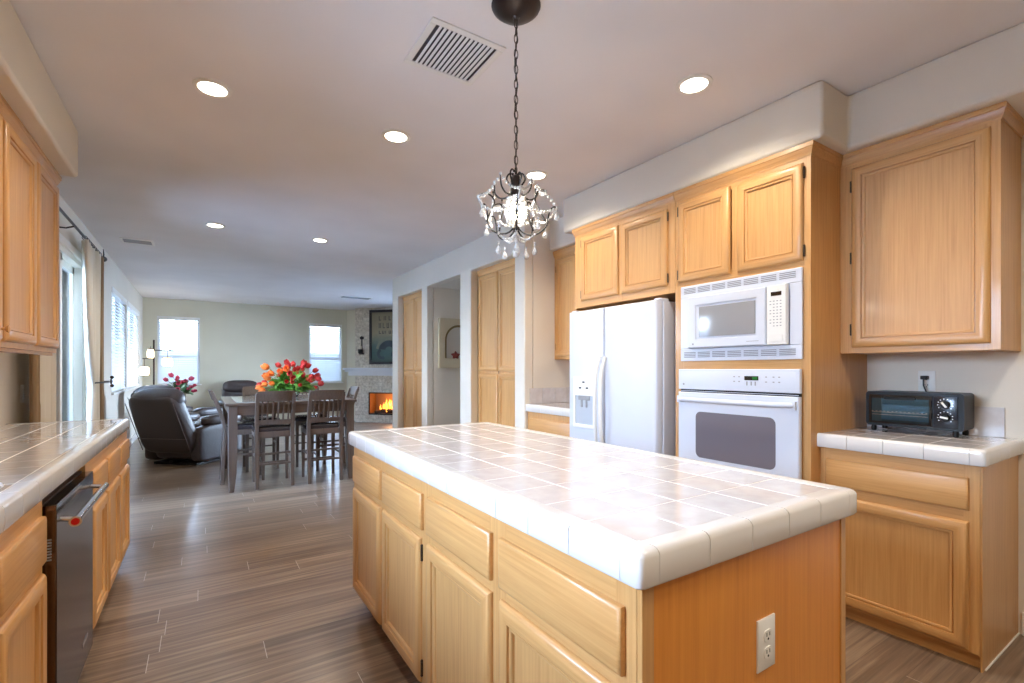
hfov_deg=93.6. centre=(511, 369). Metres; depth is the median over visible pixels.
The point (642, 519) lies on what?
island countertop
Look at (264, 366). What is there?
tulip
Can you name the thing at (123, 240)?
ceiling vent
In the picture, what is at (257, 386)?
tulip
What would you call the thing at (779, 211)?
tall cabinet
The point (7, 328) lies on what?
upper cabinet
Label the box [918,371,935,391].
wall outlet
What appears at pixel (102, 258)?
curtain
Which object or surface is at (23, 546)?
base cabinet
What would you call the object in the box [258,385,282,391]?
tulip
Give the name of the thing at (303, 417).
dining chair
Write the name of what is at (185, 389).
flower
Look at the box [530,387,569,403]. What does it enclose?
tile backsplash
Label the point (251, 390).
dining chair
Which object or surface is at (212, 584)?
floor
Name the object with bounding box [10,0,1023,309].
ceiling
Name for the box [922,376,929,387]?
socket
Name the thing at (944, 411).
toaster oven
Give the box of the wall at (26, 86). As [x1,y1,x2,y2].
[0,0,77,176]
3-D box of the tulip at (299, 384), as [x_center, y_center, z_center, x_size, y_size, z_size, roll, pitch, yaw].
[-2.565,0.227,5.724,0.249,0.179,0.187,0,0,10]
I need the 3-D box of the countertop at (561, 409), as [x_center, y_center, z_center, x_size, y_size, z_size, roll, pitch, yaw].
[0.597,0.361,4.439,0.672,0.069,0.687,0,0,-33]
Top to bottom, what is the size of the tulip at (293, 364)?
0.421 m
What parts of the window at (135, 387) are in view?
pane, frame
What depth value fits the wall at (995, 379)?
2.37 m
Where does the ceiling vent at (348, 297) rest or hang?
in the ceiling
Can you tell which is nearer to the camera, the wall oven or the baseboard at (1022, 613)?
the baseboard at (1022, 613)
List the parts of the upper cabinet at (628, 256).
door, crown moulding, door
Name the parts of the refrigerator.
dispenser lever, door, handle, handle, door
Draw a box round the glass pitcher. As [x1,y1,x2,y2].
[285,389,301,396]
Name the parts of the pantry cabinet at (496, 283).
door, door, crown moulding, door, door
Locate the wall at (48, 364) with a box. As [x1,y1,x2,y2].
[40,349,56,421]
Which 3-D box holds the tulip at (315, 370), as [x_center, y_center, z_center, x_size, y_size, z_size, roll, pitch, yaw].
[-2.559,0.145,5.918,0.245,0.342,0.289,0,0,35]
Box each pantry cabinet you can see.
[403,291,421,427]
[477,258,514,426]
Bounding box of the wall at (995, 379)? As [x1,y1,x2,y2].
[867,135,1023,633]
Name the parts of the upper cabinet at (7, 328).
door, crown moulding, knob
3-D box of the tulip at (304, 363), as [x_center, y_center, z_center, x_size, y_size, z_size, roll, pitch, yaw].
[-2.594,0.105,5.832,0.277,0.421,0.258,0,0,-13]
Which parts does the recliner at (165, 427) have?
armrest, backrest, armrest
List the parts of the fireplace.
firebox frame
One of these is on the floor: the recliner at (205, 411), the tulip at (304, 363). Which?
the recliner at (205, 411)
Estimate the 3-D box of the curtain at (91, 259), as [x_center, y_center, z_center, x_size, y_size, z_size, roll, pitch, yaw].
[-4.049,0.030,4.641,0.065,2.401,0.782,0,0,-33]
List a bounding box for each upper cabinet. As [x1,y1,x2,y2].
[0,93,10,339]
[0,100,61,355]
[553,245,575,359]
[572,192,675,310]
[840,101,1023,354]
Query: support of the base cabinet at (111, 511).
on the floor
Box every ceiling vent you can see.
[119,237,154,245]
[339,296,371,299]
[403,17,505,85]
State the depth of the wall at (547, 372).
4.75 m
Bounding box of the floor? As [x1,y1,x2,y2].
[77,421,1023,682]
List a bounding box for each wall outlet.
[756,613,774,673]
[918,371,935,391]
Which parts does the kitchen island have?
drawer, door, door, drawer, drawer, door, frame, door, drawer, panel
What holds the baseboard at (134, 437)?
attached to the wall at (14, 367)
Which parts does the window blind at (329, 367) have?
ladder cord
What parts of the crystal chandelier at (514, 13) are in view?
arm, arm, cord, chain, bulb, lamp shade, arm, arm, arm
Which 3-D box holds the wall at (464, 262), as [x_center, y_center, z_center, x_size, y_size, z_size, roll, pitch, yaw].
[-0.855,-0.097,6.138,0.098,2.693,3.737,0,0,-33]
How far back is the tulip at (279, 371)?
5.59 m
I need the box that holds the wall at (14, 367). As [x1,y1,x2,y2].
[0,194,142,438]
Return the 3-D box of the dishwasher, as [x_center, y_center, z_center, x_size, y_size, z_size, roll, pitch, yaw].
[-1.804,0.835,1.612,0.640,0.830,0.605,0,0,-33]
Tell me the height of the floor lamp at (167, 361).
1.800 m
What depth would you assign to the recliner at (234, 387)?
10.25 m
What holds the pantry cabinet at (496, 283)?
on the floor
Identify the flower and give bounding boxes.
[163,377,177,386]
[168,372,187,385]
[175,384,187,391]
[184,388,195,394]
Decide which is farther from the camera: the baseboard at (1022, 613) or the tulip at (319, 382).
the tulip at (319, 382)
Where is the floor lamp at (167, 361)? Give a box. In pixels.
[139,340,173,384]
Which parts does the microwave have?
door, control panel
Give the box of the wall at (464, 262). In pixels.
[393,217,531,428]
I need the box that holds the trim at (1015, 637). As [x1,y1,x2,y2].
[985,633,1019,670]
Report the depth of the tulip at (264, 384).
5.75 m
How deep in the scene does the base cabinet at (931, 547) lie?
2.14 m
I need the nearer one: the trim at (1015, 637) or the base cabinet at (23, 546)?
the base cabinet at (23, 546)
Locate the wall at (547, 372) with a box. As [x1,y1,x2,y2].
[403,219,569,427]
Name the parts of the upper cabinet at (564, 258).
crown moulding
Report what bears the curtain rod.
attached to the wall at (14, 367)
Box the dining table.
[220,394,356,492]
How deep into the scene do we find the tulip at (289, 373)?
5.69 m
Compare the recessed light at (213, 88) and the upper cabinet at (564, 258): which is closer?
the recessed light at (213, 88)
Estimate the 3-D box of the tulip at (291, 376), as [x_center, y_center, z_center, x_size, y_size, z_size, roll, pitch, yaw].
[-2.598,0.197,5.708,0.260,0.240,0.213,0,0,31]
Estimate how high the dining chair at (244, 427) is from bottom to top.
1.026 m
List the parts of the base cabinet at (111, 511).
drawer, door, frame, drawer, door, drawer, door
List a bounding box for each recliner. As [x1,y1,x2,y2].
[125,388,241,464]
[128,385,222,419]
[218,380,266,421]
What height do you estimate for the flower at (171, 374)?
0.449 m
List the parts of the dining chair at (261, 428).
leg, leg, seat, seat frame, rail, rail, leg, leg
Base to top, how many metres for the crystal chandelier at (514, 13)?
1.000 m
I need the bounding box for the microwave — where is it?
[681,267,802,360]
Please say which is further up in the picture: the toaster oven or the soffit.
the soffit
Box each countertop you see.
[0,419,128,533]
[349,422,856,589]
[526,402,569,416]
[817,426,1023,466]
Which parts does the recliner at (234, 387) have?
backrest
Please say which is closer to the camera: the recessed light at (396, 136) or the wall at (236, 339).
the recessed light at (396, 136)
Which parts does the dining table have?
leg, leg, leg, leg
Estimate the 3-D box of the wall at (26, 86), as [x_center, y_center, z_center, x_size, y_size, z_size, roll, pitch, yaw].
[-1.019,-1.298,0.101,0.358,0.289,6.475,0,0,-33]
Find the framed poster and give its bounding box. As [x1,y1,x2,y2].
[369,309,392,363]
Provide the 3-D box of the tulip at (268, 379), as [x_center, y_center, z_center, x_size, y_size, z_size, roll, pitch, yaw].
[-2.764,0.192,5.695,0.237,0.250,0.290,0,0,2]
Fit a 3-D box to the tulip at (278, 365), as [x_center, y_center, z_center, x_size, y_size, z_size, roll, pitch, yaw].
[-2.739,0.111,5.823,0.269,0.411,0.249,0,0,-24]
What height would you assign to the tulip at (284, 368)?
0.368 m
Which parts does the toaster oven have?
handle, door, door glass, knob, knob, control panel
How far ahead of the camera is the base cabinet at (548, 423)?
4.25 m
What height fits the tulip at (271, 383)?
0.189 m
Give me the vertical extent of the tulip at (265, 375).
0.280 m
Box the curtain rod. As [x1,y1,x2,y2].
[59,206,107,261]
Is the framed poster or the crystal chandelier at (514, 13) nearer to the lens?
the crystal chandelier at (514, 13)
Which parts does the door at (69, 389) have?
pane, sliding panel, pane, sliding panel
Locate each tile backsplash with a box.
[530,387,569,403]
[867,406,1004,437]
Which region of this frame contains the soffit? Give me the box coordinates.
[550,22,1023,250]
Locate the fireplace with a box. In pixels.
[343,307,392,422]
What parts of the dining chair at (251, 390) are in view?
leg, leg, rail, seat, leg, leg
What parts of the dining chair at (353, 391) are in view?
leg, leg, leg, rail, leg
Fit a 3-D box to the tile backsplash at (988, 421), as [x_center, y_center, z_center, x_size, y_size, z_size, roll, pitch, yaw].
[2.215,0.257,2.552,0.008,0.144,0.570,0,0,-33]
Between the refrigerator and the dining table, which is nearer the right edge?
the refrigerator
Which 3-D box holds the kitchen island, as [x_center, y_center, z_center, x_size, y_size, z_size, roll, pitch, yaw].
[0.040,0.821,1.936,0.844,0.858,1.982,0,0,-33]
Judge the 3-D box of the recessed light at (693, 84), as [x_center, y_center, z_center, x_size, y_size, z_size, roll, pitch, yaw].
[0.921,-1.438,2.435,0.176,0.010,0.176,0,0,-33]
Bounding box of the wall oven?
[677,369,801,478]
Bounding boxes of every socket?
[764,629,771,658]
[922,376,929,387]
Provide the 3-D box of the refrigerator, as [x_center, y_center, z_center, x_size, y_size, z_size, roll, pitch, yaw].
[0.976,0.389,3.700,0.784,1.722,0.905,0,0,-33]
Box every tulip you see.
[255,383,278,390]
[257,378,280,390]
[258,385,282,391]
[260,363,285,380]
[261,372,287,387]
[261,381,278,390]
[263,377,285,388]
[267,370,287,384]
[268,381,286,390]
[275,362,286,377]
[276,368,296,383]
[278,365,301,383]
[278,370,303,387]
[281,380,300,390]
[284,361,307,380]
[285,382,303,392]
[286,376,300,388]
[287,361,295,375]
[287,374,314,387]
[297,376,321,389]
[299,367,318,382]
[300,381,323,389]
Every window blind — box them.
[112,286,126,391]
[127,301,139,387]
[157,316,199,383]
[309,323,341,381]
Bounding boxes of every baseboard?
[129,432,138,445]
[1021,612,1023,635]
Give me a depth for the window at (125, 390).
7.16 m
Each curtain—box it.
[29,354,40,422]
[81,239,100,419]
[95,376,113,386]
[100,256,103,419]
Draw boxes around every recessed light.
[192,78,231,98]
[205,222,224,227]
[311,238,327,242]
[381,129,410,143]
[524,170,547,180]
[676,73,712,94]
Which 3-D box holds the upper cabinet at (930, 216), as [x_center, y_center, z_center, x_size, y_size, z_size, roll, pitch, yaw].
[2.091,-0.619,2.429,0.352,1.068,0.646,0,0,-33]
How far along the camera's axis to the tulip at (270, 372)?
5.62 m
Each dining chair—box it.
[208,390,264,484]
[242,386,279,471]
[251,391,295,489]
[290,386,325,466]
[301,390,344,483]
[311,386,358,470]
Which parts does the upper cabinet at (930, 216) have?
door, crown moulding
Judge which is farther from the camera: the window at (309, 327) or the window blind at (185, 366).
the window at (309, 327)
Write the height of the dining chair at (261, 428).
1.026 m
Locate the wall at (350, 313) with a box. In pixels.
[347,310,354,420]
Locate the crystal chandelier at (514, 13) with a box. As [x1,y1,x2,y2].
[477,0,559,259]
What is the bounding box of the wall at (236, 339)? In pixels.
[143,297,346,418]
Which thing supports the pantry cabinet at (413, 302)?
on the floor
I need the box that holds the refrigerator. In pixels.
[570,298,675,455]
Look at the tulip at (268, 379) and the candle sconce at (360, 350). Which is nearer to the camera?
the tulip at (268, 379)
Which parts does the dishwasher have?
handle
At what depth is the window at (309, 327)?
11.38 m
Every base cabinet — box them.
[0,501,46,682]
[78,431,129,628]
[528,412,569,436]
[820,447,1017,672]
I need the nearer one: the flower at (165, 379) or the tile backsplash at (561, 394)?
the tile backsplash at (561, 394)
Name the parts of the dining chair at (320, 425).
leg, leg, seat, seat frame, rail, rail, leg, leg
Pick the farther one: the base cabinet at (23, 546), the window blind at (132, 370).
the window blind at (132, 370)
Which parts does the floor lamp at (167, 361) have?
lamp shade, lamp shade, lamp shade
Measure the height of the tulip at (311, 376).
0.264 m
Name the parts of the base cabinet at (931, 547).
drawer, door, panel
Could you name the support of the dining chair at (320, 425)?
on the floor
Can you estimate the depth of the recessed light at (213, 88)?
2.46 m
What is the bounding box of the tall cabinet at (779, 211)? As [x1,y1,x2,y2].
[674,140,866,482]
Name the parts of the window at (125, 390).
pane, frame, sill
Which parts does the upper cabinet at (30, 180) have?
door, light rail, crown moulding, door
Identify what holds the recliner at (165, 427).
on the floor
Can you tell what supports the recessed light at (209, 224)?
in the ceiling
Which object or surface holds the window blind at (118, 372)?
attached to the window at (125, 390)
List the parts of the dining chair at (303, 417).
leg, seat frame, seat, leg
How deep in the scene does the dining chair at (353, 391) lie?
6.17 m
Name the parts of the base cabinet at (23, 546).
frame, drawer, door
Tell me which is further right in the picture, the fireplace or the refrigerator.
the refrigerator
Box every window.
[111,296,128,394]
[127,309,140,389]
[157,320,201,384]
[309,327,343,383]
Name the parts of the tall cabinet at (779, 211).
door, frame, crown moulding, door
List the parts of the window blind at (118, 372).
rail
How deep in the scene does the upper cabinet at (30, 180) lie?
2.39 m
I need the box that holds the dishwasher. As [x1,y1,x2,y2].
[42,471,108,682]
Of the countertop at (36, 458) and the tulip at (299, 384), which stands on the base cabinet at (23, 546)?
the countertop at (36, 458)
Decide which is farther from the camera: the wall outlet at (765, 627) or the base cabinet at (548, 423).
the base cabinet at (548, 423)
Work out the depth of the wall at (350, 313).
11.77 m
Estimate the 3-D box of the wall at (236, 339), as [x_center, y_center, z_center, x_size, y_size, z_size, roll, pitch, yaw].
[-5.059,-0.097,11.215,5.640,2.693,0.130,0,0,-33]
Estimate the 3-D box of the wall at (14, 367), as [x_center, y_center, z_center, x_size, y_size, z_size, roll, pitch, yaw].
[-3.491,-0.097,3.477,0.130,2.693,14.830,0,0,-33]
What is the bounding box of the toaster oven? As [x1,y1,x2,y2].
[866,376,973,437]
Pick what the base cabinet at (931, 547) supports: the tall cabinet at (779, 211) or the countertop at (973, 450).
the countertop at (973, 450)
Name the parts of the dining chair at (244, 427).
leg, leg, seat frame, seat, leg, leg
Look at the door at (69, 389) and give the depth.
4.62 m
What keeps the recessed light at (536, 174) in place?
in the ceiling
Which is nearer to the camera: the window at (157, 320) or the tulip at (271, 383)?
the tulip at (271, 383)
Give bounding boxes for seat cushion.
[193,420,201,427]
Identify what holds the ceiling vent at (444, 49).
in the ceiling
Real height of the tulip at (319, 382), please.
0.226 m
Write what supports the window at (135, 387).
in the wall at (14, 367)
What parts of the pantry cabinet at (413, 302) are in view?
door, door, crown moulding, door, door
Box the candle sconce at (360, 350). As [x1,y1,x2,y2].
[358,336,363,353]
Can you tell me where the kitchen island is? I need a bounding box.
[353,447,844,682]
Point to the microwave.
(759, 316)
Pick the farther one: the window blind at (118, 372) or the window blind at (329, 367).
the window blind at (329, 367)
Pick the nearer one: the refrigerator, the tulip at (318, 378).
the refrigerator
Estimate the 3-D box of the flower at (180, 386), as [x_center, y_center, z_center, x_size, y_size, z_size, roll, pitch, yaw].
[-6.113,0.376,8.816,0.376,0.255,0.273,0,0,26]
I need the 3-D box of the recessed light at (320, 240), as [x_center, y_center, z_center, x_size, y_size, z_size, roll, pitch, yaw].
[-2.143,-1.438,5.371,0.176,0.010,0.176,0,0,-33]

